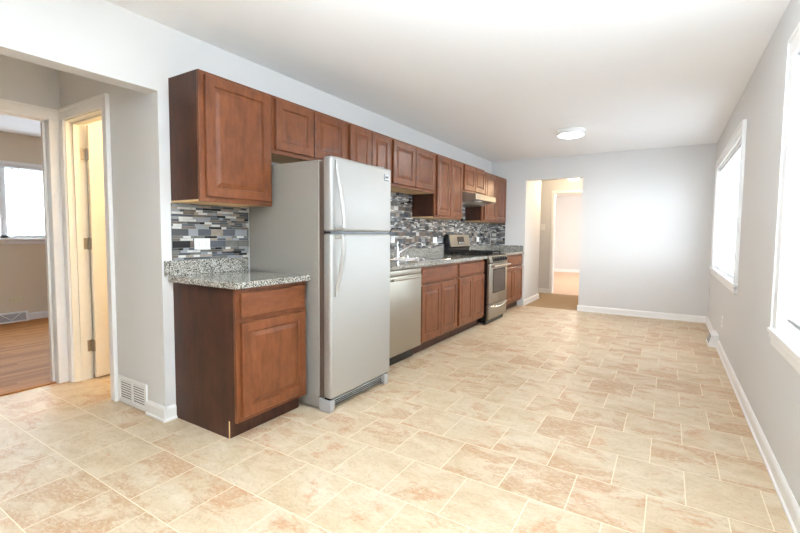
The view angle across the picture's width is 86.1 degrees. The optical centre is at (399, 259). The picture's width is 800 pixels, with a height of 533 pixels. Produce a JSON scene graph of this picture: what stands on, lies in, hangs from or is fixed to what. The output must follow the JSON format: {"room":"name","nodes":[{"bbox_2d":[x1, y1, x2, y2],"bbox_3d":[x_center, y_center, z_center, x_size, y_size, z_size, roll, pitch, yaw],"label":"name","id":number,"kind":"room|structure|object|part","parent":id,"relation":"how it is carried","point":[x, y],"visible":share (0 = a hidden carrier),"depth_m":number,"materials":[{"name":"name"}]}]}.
{"room":"kitchen","nodes":[
{"label":"kitchen","id":0,"kind":"room"},
{"bbox_2d":[0,131,47,312],"bbox_3d":[-5.362,-0.392,5.147,0.150,2.440,5.200,3,4,32],"label":"wall","id":1,"kind":"structure","parent":0,"point":[23,273],"depth_m":5.64,"materials":[{"name":"grey paint"}]},
{"bbox_2d":[0,310,29,323],"bbox_3d":[-5.075,0.748,5.483,0.069,0.129,0.525,3,4,32],"label":"air vent","id":2,"kind":"object","parent":1,"relation":"in","point":[10,317],"visible":1,"depth_m":5.57,"materials":[{"name":"white plastic"}]},
{"bbox_2d":[0,312,25,322],"bbox_3d":[-5.057,0.748,5.474,0.026,0.090,0.450,3,4,32],"label":"grille","id":3,"kind":"object","parent":2,"relation":"attached to","point":[11,317],"depth_m":5.55,"materials":[{"name":"grey plastic"}]},
{"bbox_2d":[10,296,21,302],"bbox_3d":[-5.021,0.515,5.609,0.009,0.072,0.115,3,4,32],"label":"wall outlet","id":4,"kind":"object","parent":1,"relation":"attached to","point":[18,298],"visible":1,"depth_m":5.61,"materials":[{"name":"beige plastic"}]},
{"bbox_2d":[0,160,44,243],"bbox_3d":[-5.064,-0.736,5.502,0.150,1.060,2.330,3,4,32],"label":"window","id":5,"kind":"structure","parent":1,"relation":"in","point":[5,238],"depth_m":5.53,"materials":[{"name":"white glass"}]},
{"bbox_3d":[-5.396,-0.728,5.067,0.050,0.940,1.060,3,4,32],"label":"sash","id":6,"kind":"part","parent":5,"relation":"part of","materials":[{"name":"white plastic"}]},
{"bbox_2d":[0,164,41,235],"bbox_3d":[-5.061,-0.765,5.498,0.036,0.908,2.110,3,4,32],"label":"window blind","id":7,"kind":"object","parent":5,"relation":"attached to","point":[11,167],"visible":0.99,"depth_m":5.55,"materials":[{"name":"white plastic"}]},
{"bbox_3d":[-5.034,-0.772,5.481,0.020,0.985,2.290,3,4,32],"label":"casing","id":8,"kind":"part","parent":5,"relation":"part of","materials":[{"name":"white wood"}]},
{"bbox_3d":[-5.043,-0.244,5.516,0.090,0.075,2.330,3,4,32],"label":"sill","id":9,"kind":"part","parent":5,"relation":"part of","materials":[{"name":"white wood"}]},
{"bbox_2d":[29,311,47,319],"bbox_3d":[-4.432,0.707,6.551,0.022,0.092,1.940,3,4,32],"label":"baseboard","id":10,"kind":"structure","parent":1,"relation":"attached to","point":[42,314],"depth_m":5.81,"materials":[{"name":"white wood"}]},
{"bbox_2d":[0,379,55,395],"bbox_3d":[-2.940,0.974,3.049,0.105,0.012,0.790,3,4,32],"label":"trim","id":11,"kind":"structure","parent":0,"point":[46,382],"depth_m":3.22,"materials":[{"name":"brown wood"}]},
{"bbox_2d":[0,54,101,374],"bbox_3d":[-2.817,-0.246,3.140,0.120,2.440,5.900,3,4,32],"label":"wall","id":12,"kind":"structure","parent":0,"point":[22,81],"depth_m":3.15,"materials":[{"name":"grey paint"}]},
{"bbox_2d":[0,98,68,382],"bbox_3d":[-2.923,-0.070,2.965,0.151,2.108,0.954,3,4,32],"label":"trim","id":13,"kind":"structure","parent":12,"relation":"attached to","point":[47,117],"depth_m":3.29,"materials":[{"name":"white wood"}]},
{"bbox_2d":[59,70,154,411],"bbox_3d":[-2.058,-0.236,3.071,1.240,2.440,0.120,3,4,32],"label":"wall","id":14,"kind":"structure","parent":0,"point":[128,108],"depth_m":2.83,"materials":[{"name":"grey paint"}]},
{"bbox_2d":[64,109,101,381],"bbox_3d":[-2.259,-0.046,3.208,0.634,2.042,0.130,3,4,32],"label":"trim","id":15,"kind":"structure","parent":14,"relation":"attached to","point":[76,175],"depth_m":3.35,"materials":[{"name":"beige wood"}]},
{"bbox_2d":[57,93,118,401],"bbox_3d":[-2.297,-0.078,3.143,0.772,2.113,0.028,3,4,32],"label":"trim","id":16,"kind":"structure","parent":14,"relation":"attached to","point":[101,101],"depth_m":2.99,"materials":[{"name":"white wood"}]},
{"bbox_2d":[80,125,109,376],"bbox_3d":[-2.278,0.110,3.643,0.118,2.354,0.640,3,4,32],"label":"door","id":17,"kind":"structure","parent":14,"relation":"in","point":[93,154],"depth_m":3.43,"materials":[{"name":"beige wood"}]},
{"bbox_2d":[118,375,147,411],"bbox_3d":[-1.806,0.897,2.898,0.370,0.180,0.012,3,4,32],"label":"air vent","id":18,"kind":"object","parent":14,"relation":"in","point":[134,393],"visible":1,"depth_m":2.89,"materials":[{"name":"white plastic"}]},
{"bbox_2d":[145,400,166,422],"bbox_3d":[-1.557,0.965,2.739,0.216,0.092,0.022,3,4,32],"label":"baseboard","id":19,"kind":"structure","parent":14,"relation":"attached to","point":[154,410],"depth_m":2.73,"materials":[{"name":"white wood"}]},
{"bbox_2d":[0,0,491,406],"bbox_3d":[-0.849,-0.265,3.717,0.120,2.440,8.970,3,4,32],"label":"wall","id":20,"kind":"structure","parent":0,"point":[99,40],"depth_m":2.62,"materials":[{"name":"grey paint"}]},
{"bbox_2d":[163,403,177,422],"bbox_3d":[-1.451,0.968,2.714,0.022,0.092,0.079,3,4,32],"label":"baseboard","id":21,"kind":"structure","parent":20,"relation":"attached to","point":[171,409],"depth_m":2.71,"materials":[{"name":"white wood"}]},
{"bbox_2d":[171,203,248,259],"bbox_3d":[-1.272,-0.191,2.925,0.008,0.361,0.578,3,4,32],"label":"tile backsplash","id":22,"kind":"structure","parent":20,"relation":"attached to","point":[226,227],"depth_m":2.90,"materials":[{"name":"grey tile"}]},
{"bbox_2d":[194,238,209,248],"bbox_3d":[-1.312,-0.107,2.851,0.009,0.072,0.112,3,4,32],"label":"wall outlet","id":23,"kind":"object","parent":22,"relation":"attached to","point":[199,243],"visible":1,"depth_m":2.85,"materials":[{"name":"white plastic"}]},
{"bbox_2d":[168,69,271,206],"bbox_3d":[-1.141,-0.743,2.791,0.326,0.758,0.537,3,4,32],"label":"upper cabinet","id":24,"kind":"object","parent":20,"relation":"attached to","point":[220,127],"visible":1,"depth_m":2.62,"materials":[{"name":"brown wood"}]},
{"bbox_3d":[-1.155,-0.371,2.821,0.301,0.012,0.535,3,4,32],"label":"panel","id":25,"kind":"part","parent":24,"relation":"part of","materials":[{"name":"brown wood"}]},
{"bbox_3d":[-1.011,-0.740,2.712,0.023,0.708,0.473,3,4,32],"label":"door","id":26,"kind":"part","parent":24,"relation":"part of","materials":[{"name":"brown wood"}]},
{"bbox_2d":[271,95,346,163],"bbox_3d":[-0.780,-0.957,3.350,0.326,0.393,0.807,3,4,32],"label":"upper cabinet","id":27,"kind":"object","parent":20,"relation":"attached to","point":[299,133],"visible":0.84,"depth_m":3.18,"materials":[{"name":"brown wood"}]},
{"bbox_3d":[-0.792,-0.767,3.369,0.301,0.012,0.805,3,4,32],"label":"panel","id":28,"kind":"part","parent":27,"relation":"part of","materials":[{"name":"brown wood"}]},
{"bbox_3d":[-0.755,-0.944,3.104,0.023,0.343,0.365,3,4,32],"label":"door","id":29,"kind":"part","parent":27,"relation":"part of","materials":[{"name":"brown wood"}]},
{"bbox_3d":[-0.550,-0.963,3.430,0.023,0.343,0.380,3,4,32],"label":"door","id":30,"kind":"part","parent":27,"relation":"part of","materials":[{"name":"brown wood"}]},
{"bbox_2d":[347,122,390,170],"bbox_3d":[-0.387,-0.953,3.978,0.326,0.470,0.667,3,4,32],"label":"upper cabinet","id":31,"kind":"object","parent":20,"relation":"attached to","point":[366,146],"visible":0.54,"depth_m":3.84,"materials":[{"name":"brown wood"}]},
{"bbox_3d":[-0.341,-0.943,3.766,0.023,0.420,0.302,3,4,32],"label":"door","id":32,"kind":"part","parent":31,"relation":"part of","materials":[{"name":"brown wood"}]},
{"bbox_3d":[-0.174,-0.958,4.031,0.023,0.420,0.305,3,4,32],"label":"door","id":33,"kind":"part","parent":31,"relation":"part of","materials":[{"name":"brown wood"}]},
{"bbox_2d":[390,137,434,194],"bbox_3d":[0.042,-0.991,4.659,0.326,0.470,0.937,3,4,32],"label":"upper cabinet","id":34,"kind":"object","parent":20,"relation":"attached to","point":[412,167],"visible":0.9,"depth_m":4.52,"materials":[{"name":"brown wood"}]},
{"bbox_3d":[0.050,-0.978,4.388,0.023,0.420,0.426,3,4,32],"label":"door","id":35,"kind":"part","parent":34,"relation":"part of","materials":[{"name":"brown wood"}]},
{"bbox_3d":[0.029,-0.763,4.680,0.301,0.012,0.935,3,4,32],"label":"panel","id":36,"kind":"part","parent":34,"relation":"part of","materials":[{"name":"brown wood"}]},
{"bbox_3d":[0.286,-0.999,4.762,0.023,0.420,0.435,3,4,32],"label":"door","id":37,"kind":"part","parent":34,"relation":"part of","materials":[{"name":"brown wood"}]},
{"bbox_2d":[412,153,462,219],"bbox_3d":[0.498,-0.895,5.395,0.326,0.745,0.777,3,4,32],"label":"upper cabinet","id":38,"kind":"object","parent":20,"relation":"attached to","point":[445,203],"visible":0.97,"depth_m":5.16,"materials":[{"name":"brown wood"}]},
{"bbox_3d":[0.484,-0.529,5.424,0.301,0.012,0.775,3,4,32],"label":"panel","id":39,"kind":"part","parent":38,"relation":"part of","materials":[{"name":"brown wood"}]},
{"bbox_3d":[0.530,-0.883,5.162,0.023,0.695,0.350,3,4,32],"label":"door","id":40,"kind":"part","parent":38,"relation":"part of","materials":[{"name":"brown wood"}]},
{"bbox_3d":[0.608,-0.890,5.326,0.020,0.745,0.777,3,4,32],"label":"frame","id":41,"kind":"part","parent":38,"relation":"part of","materials":[{"name":"brown wood"}]},
{"bbox_3d":[0.723,-0.900,5.468,0.023,0.695,0.355,3,4,32],"label":"door","id":42,"kind":"part","parent":38,"relation":"part of","materials":[{"name":"brown wood"}]},
{"bbox_2d":[389,191,490,249],"bbox_3d":[0.479,-0.490,5.698,0.008,0.649,4.155,3,4,32],"label":"tile backsplash","id":43,"kind":"structure","parent":20,"relation":"attached to","point":[409,230],"depth_m":5.40,"materials":[{"name":"grey tile"}]},
{"bbox_2d":[462,163,484,194],"bbox_3d":[0.922,-1.117,6.056,0.326,0.375,0.807,3,4,32],"label":"upper cabinet","id":44,"kind":"object","parent":20,"relation":"attached to","point":[473,177],"visible":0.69,"depth_m":5.92,"materials":[{"name":"brown wood"}]},
{"bbox_3d":[0.950,-1.105,5.814,0.023,0.325,0.360,3,4,32],"label":"door","id":45,"kind":"part","parent":44,"relation":"part of","materials":[{"name":"brown wood"}]},
{"bbox_3d":[1.149,-1.123,6.131,0.023,0.325,0.370,3,4,32],"label":"door","id":46,"kind":"part","parent":44,"relation":"part of","materials":[{"name":"brown wood"}]},
{"bbox_2d":[462,192,495,207],"bbox_3d":[0.984,-0.841,6.006,0.494,0.166,0.755,3,4,32],"label":"range hood","id":47,"kind":"object","parent":20,"relation":"attached to","point":[468,199],"visible":0.71,"depth_m":5.78,"materials":[{"name":"silver metal"}]},
{"bbox_2d":[465,172,506,222],"bbox_3d":[1.414,-0.979,6.886,0.290,0.745,1.102,3,4,32],"label":"upper cabinet","id":48,"kind":"object","parent":20,"relation":"attached to","point":[495,186],"visible":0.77,"depth_m":6.69,"materials":[{"name":"brown wood"}]},
{"bbox_3d":[1.400,-0.613,6.915,0.264,0.012,1.100,3,4,32],"label":"panel","id":49,"kind":"part","parent":48,"relation":"part of","materials":[{"name":"brown wood"}]},
{"bbox_3d":[1.401,-0.965,6.615,0.023,0.695,0.470,3,4,32],"label":"door","id":50,"kind":"part","parent":48,"relation":"part of","materials":[{"name":"brown wood"}]},
{"bbox_3d":[1.509,-0.974,6.827,0.020,0.745,1.102,3,4,32],"label":"frame","id":51,"kind":"part","parent":48,"relation":"part of","materials":[{"name":"brown wood"}]},
{"bbox_3d":[1.661,-0.988,7.029,0.023,0.695,0.490,3,4,32],"label":"door","id":52,"kind":"part","parent":48,"relation":"part of","materials":[{"name":"brown wood"}]},
{"bbox_2d":[0,0,789,196],"bbox_3d":[0.638,-1.740,7.063,8.170,0.120,16.650,3,4,32],"label":"ceiling","id":53,"kind":"structure","parent":0,"point":[490,80],"depth_m":3.05,"materials":[{"name":"white paint"}]},
{"bbox_2d":[557,127,585,138],"bbox_3d":[2.048,-1.510,5.118,0.320,0.077,0.320,3,4,32],"label":"ceiling light","id":54,"kind":"object","parent":53,"relation":"attached to","point":[571,132],"visible":1,"depth_m":5.02,"materials":[{"name":"white glass"}]},
{"bbox_2d":[559,133,583,138],"bbox_3d":[2.048,-1.491,5.120,0.278,0.039,0.278,3,4,32],"label":"diffuser","id":55,"kind":"object","parent":54,"relation":"attached to","point":[562,135],"depth_m":5.07,"materials":[{"name":"white glass"}]},
{"bbox_2d":[0,271,792,532],"bbox_3d":[0.595,0.794,7.232,8.120,0.080,16.650,3,4,32],"label":"floor","id":56,"kind":"structure","parent":0,"point":[530,419],"depth_m":2.37,"materials":[{"name":"tile"}]},
{"bbox_2d":[173,281,305,438],"bbox_3d":[-1.020,0.574,2.794,0.632,0.876,0.545,3,4,32],"label":"base cabinet","id":57,"kind":"object","parent":56,"relation":"on","point":[240,354],"visible":0.81,"depth_m":2.57,"materials":[{"name":"brown wood"}]},
{"bbox_2d":[164,257,309,289],"bbox_3d":[-1.021,0.070,2.740,0.648,0.132,0.615,3,4,32],"label":"countertop","id":58,"kind":"structure","parent":57,"relation":"on","point":[226,273],"depth_m":2.71,"materials":[{"name":"stone"}]},
{"bbox_3d":[-0.781,0.533,2.641,0.020,0.771,0.545,3,4,32],"label":"frame","id":59,"kind":"part","parent":57,"relation":"part of","materials":[{"name":"brown wood"}]},
{"bbox_3d":[-0.759,0.248,2.616,0.020,0.143,0.496,3,4,32],"label":"drawer","id":60,"kind":"part","parent":57,"relation":"part of","materials":[{"name":"brown wood"}]},
{"bbox_3d":[-0.761,0.616,2.638,0.023,0.545,0.496,3,4,32],"label":"door","id":61,"kind":"part","parent":57,"relation":"part of","materials":[{"name":"brown wood"}]},
{"bbox_2d":[249,156,390,412],"bbox_3d":[-0.556,0.137,3.244,0.880,1.700,0.699,3,4,32],"label":"refrigerator","id":62,"kind":"object","parent":56,"relation":"on","point":[328,220],"visible":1,"depth_m":2.92,"materials":[{"name":"grey metal"}]},
{"bbox_3d":[-0.380,0.030,2.767,0.084,0.398,0.036,3,4,32],"label":"handle","id":63,"kind":"part","parent":62,"relation":"part of","materials":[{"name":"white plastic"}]},
{"bbox_3d":[-0.376,-0.406,2.741,0.084,0.443,0.036,3,4,32],"label":"handle","id":64,"kind":"part","parent":62,"relation":"part of","materials":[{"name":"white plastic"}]},
{"bbox_3d":[-0.284,-0.195,3.054,0.055,0.014,0.683,3,4,32],"label":"door gap trim","id":65,"kind":"part","parent":62,"relation":"part of","materials":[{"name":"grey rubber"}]},
{"bbox_3d":[-0.286,0.357,3.087,0.072,1.090,0.699,3,4,32],"label":"fresh food door","id":66,"kind":"part","parent":62,"relation":"part of","materials":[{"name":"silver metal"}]},
{"bbox_3d":[-0.279,-0.442,3.038,0.072,0.481,0.699,3,4,32],"label":"freezer door","id":67,"kind":"part","parent":62,"relation":"part of","materials":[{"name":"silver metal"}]},
{"bbox_2d":[389,267,421,365],"bbox_3d":[-0.176,0.508,4.046,0.631,0.868,0.570,3,4,32],"label":"dishwasher","id":68,"kind":"object","parent":56,"relation":"on","point":[405,284],"visible":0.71,"depth_m":3.89,"materials":[{"name":"grey metal"}]},
{"bbox_3d":[-0.034,0.893,3.978,0.035,0.110,0.560,3,4,32],"label":"toe panel","id":69,"kind":"part","parent":68,"relation":"part of","materials":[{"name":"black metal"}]},
{"bbox_3d":[0.075,0.166,3.851,0.026,0.022,0.480,3,4,32],"label":"handle","id":70,"kind":"part","parent":68,"relation":"part of","materials":[{"name":"silver metal"}]},
{"bbox_2d":[413,262,457,353],"bbox_3d":[0.170,0.468,4.686,0.632,0.876,0.872,3,4,32],"label":"base cabinet","id":71,"kind":"object","parent":56,"relation":"on","point":[439,283],"visible":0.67,"depth_m":4.48,"materials":[{"name":"brown wood"}]},
{"bbox_3d":[0.320,0.520,4.356,0.023,0.545,0.410,3,4,32],"label":"door","id":72,"kind":"part","parent":71,"relation":"part of","materials":[{"name":"brown wood"}]},
{"bbox_3d":[0.431,0.142,4.509,0.020,0.143,0.823,3,4,32],"label":"drawer","id":73,"kind":"part","parent":71,"relation":"part of","materials":[{"name":"brown wood"}]},
{"bbox_3d":[0.540,0.500,4.705,0.023,0.545,0.410,3,4,32],"label":"door","id":74,"kind":"part","parent":71,"relation":"part of","materials":[{"name":"brown wood"}]},
{"bbox_2d":[450,259,483,336],"bbox_3d":[0.626,0.427,5.412,0.632,0.876,0.827,3,4,32],"label":"base cabinet","id":75,"kind":"object","parent":56,"relation":"on","point":[470,276],"visible":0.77,"depth_m":5.20,"materials":[{"name":"brown wood"}]},
{"bbox_2d":[390,247,486,270],"bbox_3d":[0.241,-0.042,4.741,0.653,0.132,2.340,3,4,32],"label":"countertop","id":76,"kind":"structure","parent":75,"relation":"on","point":[437,252],"depth_m":5.01,"materials":[{"name":"stone"}]},
{"bbox_2d":[390,239,422,258],"bbox_3d":[0.078,-0.123,4.729,0.274,0.219,0.276,3,4,32],"label":"kitchen faucet","id":77,"kind":"object","parent":76,"relation":"on","point":[398,252],"visible":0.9,"depth_m":4.76,"materials":[{"name":"silver metal"}]},
{"bbox_3d":[0.124,-0.136,4.776,0.279,0.138,0.029,1,4,1],"label":"spout","id":78,"kind":"part","parent":77,"relation":"part of","materials":[{"name":"silver metal"}]},
{"bbox_2d":[390,257,450,261],"bbox_3d":[0.199,0.081,4.643,0.456,0.185,0.736,3,4,32],"label":"sink","id":79,"kind":"object","parent":76,"relation":"in","point":[409,259],"visible":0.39,"depth_m":4.87,"materials":[{"name":"silver metal"}]},
{"bbox_3d":[0.782,0.479,5.090,0.023,0.545,0.387,3,4,32],"label":"door","id":80,"kind":"part","parent":75,"relation":"part of","materials":[{"name":"brown wood"}]},
{"bbox_3d":[0.888,0.101,5.234,0.020,0.143,0.778,3,4,32],"label":"drawer","id":81,"kind":"part","parent":75,"relation":"part of","materials":[{"name":"brown wood"}]},
{"bbox_3d":[0.990,0.460,5.421,0.023,0.545,0.387,3,4,32],"label":"door","id":82,"kind":"part","parent":75,"relation":"part of","materials":[{"name":"brown wood"}]},
{"bbox_2d":[445,235,510,324],"bbox_3d":[1.111,0.239,6.030,0.725,1.185,0.710,3,4,32],"label":"gas range","id":83,"kind":"object","parent":56,"relation":"on","point":[495,265],"visible":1,"depth_m":5.85,"materials":[{"name":"silver metal"}]},
{"bbox_2d":[450,253,505,255],"bbox_3d":[1.076,-0.084,6.035,0.635,0.016,0.710,3,4,32],"label":"cooktop","id":84,"kind":"object","parent":83,"relation":"in","point":[479,254],"depth_m":5.83,"materials":[{"name":"black metal"}]},
{"bbox_3d":[1.299,0.805,5.944,0.040,0.069,0.690,3,4,32],"label":"kick panel","id":85,"kind":"part","parent":83,"relation":"part of","materials":[{"name":"metal"}]},
{"bbox_3d":[1.340,0.675,5.911,0.042,0.192,0.702,3,4,32],"label":"drawer","id":86,"kind":"part","parent":83,"relation":"part of","materials":[{"name":"silver metal"}]},
{"bbox_3d":[1.344,0.300,5.887,0.044,0.533,0.702,3,4,32],"label":"oven door","id":87,"kind":"part","parent":83,"relation":"part of","materials":[{"name":"silver metal"}]},
{"bbox_3d":[1.348,-0.018,5.867,0.048,0.090,0.710,3,4,32],"label":"control panel","id":88,"kind":"part","parent":83,"relation":"part of","materials":[{"name":"silver metal"}]},
{"bbox_3d":[1.369,0.612,5.889,0.050,0.049,0.654,3,4,32],"label":"drawer pull","id":89,"kind":"part","parent":83,"relation":"part of","materials":[{"name":"silver metal"}]},
{"bbox_3d":[1.405,0.070,5.836,0.033,0.026,0.651,3,4,32],"label":"handle","id":90,"kind":"part","parent":83,"relation":"part of","materials":[{"name":"silver metal"}]},
{"bbox_2d":[505,254,522,309],"bbox_3d":[1.538,0.344,6.903,0.586,0.876,1.067,3,4,32],"label":"base cabinet","id":91,"kind":"object","parent":56,"relation":"on","point":[514,271],"visible":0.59,"depth_m":6.83,"materials":[{"name":"brown wood"}]},
{"bbox_2d":[469,245,523,255],"bbox_3d":[1.543,-0.161,6.861,0.600,0.132,1.102,3,4,32],"label":"countertop","id":92,"kind":"structure","parent":91,"relation":"on","point":[508,249],"depth_m":7.22,"materials":[{"name":"stone"}]},
{"bbox_3d":[1.642,0.397,6.543,0.023,0.545,0.507,3,4,32],"label":"door","id":93,"kind":"part","parent":91,"relation":"part of","materials":[{"name":"brown wood"}]},
{"bbox_3d":[1.780,0.017,6.737,0.020,0.143,1.018,3,4,32],"label":"drawer","id":94,"kind":"part","parent":91,"relation":"part of","materials":[{"name":"brown wood"}]},
{"bbox_3d":[1.914,0.373,6.975,0.023,0.545,0.507,3,4,32],"label":"door","id":95,"kind":"part","parent":91,"relation":"part of","materials":[{"name":"brown wood"}]},
{"bbox_2d":[525,181,540,298],"bbox_3d":[2.337,-0.479,7.655,0.120,2.440,0.860,3,4,32],"label":"wall","id":96,"kind":"structure","parent":0,"point":[534,187],"depth_m":7.61,"materials":[{"name":"grey paint"}]},
{"bbox_2d":[523,293,538,305],"bbox_3d":[2.355,0.698,7.639,0.022,0.092,1.010,3,4,32],"label":"baseboard","id":97,"kind":"structure","parent":96,"relation":"attached to","point":[535,297],"depth_m":7.57,"materials":[{"name":"white wood"}]},
{"bbox_2d":[538,178,582,288],"bbox_3d":[3.312,-0.530,8.624,4.900,2.440,0.120,3,4,32],"label":"wall","id":98,"kind":"structure","parent":0,"point":[547,186],"depth_m":8.74,"materials":[{"name":"grey paint"}]},
{"bbox_2d":[540,224,544,229],"bbox_3d":[2.930,-0.673,8.776,0.090,0.130,0.016,3,4,32],"label":"light switch","id":99,"kind":"object","parent":98,"relation":"attached to","point":[542,226],"visible":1,"depth_m":8.78,"materials":[{"name":"white plastic"}]},
{"bbox_2d":[538,288,548,292],"bbox_3d":[2.121,0.591,9.352,2.200,0.092,0.022,3,4,32],"label":"baseboard","id":100,"kind":"structure","parent":98,"relation":"attached to","point":[540,290],"depth_m":8.83,"materials":[{"name":"white wood"}]},
{"bbox_2d":[549,190,581,292],"bbox_3d":[3.478,-0.341,8.521,0.895,2.078,0.147,3,4,32],"label":"trim","id":101,"kind":"structure","parent":98,"relation":"attached to","point":[553,204],"depth_m":8.68,"materials":[{"name":"white wood"}]},
{"bbox_2d":[554,196,581,269],"bbox_3d":[6.323,-0.791,13.297,5.020,2.440,0.150,3,4,32],"label":"wall","id":102,"kind":"structure","parent":0,"point":[568,208],"depth_m":13.77,"materials":[{"name":"grey paint"}]},
{"bbox_2d":[554,269,578,272],"bbox_3d":[6.216,0.382,13.328,4.900,0.092,0.022,3,4,32],"label":"baseboard","id":103,"kind":"structure","parent":102,"relation":"attached to","point":[555,270],"depth_m":13.84,"materials":[{"name":"white wood"}]},
{"bbox_2d":[490,143,727,316],"bbox_3d":[2.959,-0.414,6.688,3.405,2.440,0.120,3,4,32],"label":"wall","id":104,"kind":"structure","parent":0,"point":[647,214],"depth_m":6.28,"materials":[{"name":"grey paint"}]},
{"bbox_2d":[491,223,504,244],"bbox_3d":[1.700,-0.447,7.402,0.250,0.374,0.008,3,4,32],"label":"tile backsplash","id":105,"kind":"structure","parent":104,"relation":"attached to","point":[497,229],"depth_m":7.40,"materials":[{"name":"grey tile"}]},
{"bbox_2d":[577,305,706,322],"bbox_3d":[3.515,0.789,6.322,1.680,0.092,0.022,3,4,32],"label":"baseboard","id":106,"kind":"structure","parent":104,"relation":"attached to","point":[637,313],"depth_m":6.28,"materials":[{"name":"white wood"}]},
{"bbox_2d":[708,0,799,506],"bbox_3d":[1.895,-0.136,1.998,0.090,2.440,8.970,3,4,32],"label":"wall","id":107,"kind":"structure","parent":0,"point":[770,384],"depth_m":2.68,"materials":[{"name":"grey paint"}]},
{"bbox_2d":[706,330,718,347],"bbox_3d":[3.449,0.865,4.725,0.090,0.135,0.300,3,4,32],"label":"air vent","id":108,"kind":"object","parent":107,"relation":"in","point":[713,336],"visible":0.92,"depth_m":4.61,"materials":[{"name":"white plastic"}]},
{"bbox_2d":[709,119,746,293],"bbox_3d":[3.431,-0.479,4.460,0.126,1.420,2.368,3,4,32],"label":"window","id":109,"kind":"structure","parent":107,"relation":"in","point":[740,133],"depth_m":4.21,"materials":[{"name":"white wood"}]},
{"bbox_3d":[3.413,0.185,4.508,0.096,0.088,2.368,3,4,32],"label":"sill","id":110,"kind":"part","parent":109,"relation":"part of","materials":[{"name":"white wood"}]},
{"bbox_3d":[3.655,-0.486,4.749,0.025,1.208,1.382,3,4,32],"label":"sash","id":111,"kind":"part","parent":109,"relation":"part of","materials":[{"name":"white plastic"}]},
{"bbox_2d":[716,144,740,276],"bbox_3d":[3.432,-0.468,4.460,0.032,1.211,2.100,3,4,32],"label":"window blind","id":112,"kind":"object","parent":109,"relation":"attached to","point":[729,185],"visible":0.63,"depth_m":4.46,"materials":[{"name":"white plastic"}]},
{"bbox_3d":[3.428,0.129,4.496,0.024,0.016,2.090,3,4,32],"label":"rail","id":113,"kind":"part","parent":112,"relation":"part of","materials":[{"name":"white plastic"}]},
{"bbox_3d":[3.094,-0.436,3.857,0.025,1.208,0.728,3,4,32],"label":"sash","id":114,"kind":"part","parent":109,"relation":"part of","materials":[{"name":"white plastic"}]},
{"bbox_2d":[706,317,799,532],"bbox_3d":[1.837,1.034,2.100,0.022,0.092,8.970,3,4,32],"label":"baseboard","id":115,"kind":"structure","parent":107,"relation":"attached to","point":[791,508],"depth_m":2.27,"materials":[{"name":"white wood"}]},
{"bbox_2d":[767,22,799,373],"bbox_3d":[1.756,-0.307,1.798,0.126,1.545,0.928,3,4,32],"label":"window","id":116,"kind":"structure","parent":107,"relation":"in","point":[785,338],"depth_m":2.11,"materials":[{"name":"white wood"}]},
{"bbox_3d":[1.737,0.419,1.850,0.096,0.088,0.928,3,4,32],"label":"sill","id":117,"kind":"part","parent":116,"relation":"part of","materials":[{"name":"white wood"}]},
{"bbox_2d":[787,147,799,329],"bbox_3d":[1.757,-0.321,1.796,0.032,1.286,0.660,3,4,32],"label":"window blind","id":118,"kind":"object","parent":116,"relation":"attached to","point":[791,320],"visible":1,"depth_m":2.03,"materials":[{"name":"white plastic"}]},
{"bbox_3d":[1.752,0.313,1.835,0.024,0.016,0.650,3,4,32],"label":"rail","id":119,"kind":"part","parent":118,"relation":"part of","materials":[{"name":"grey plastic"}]},
{"bbox_3d":[1.786,-0.297,1.779,0.025,1.333,0.670,3,4,32],"label":"sash","id":120,"kind":"part","parent":116,"relation":"part of","materials":[{"name":"white plastic"}]}
]}

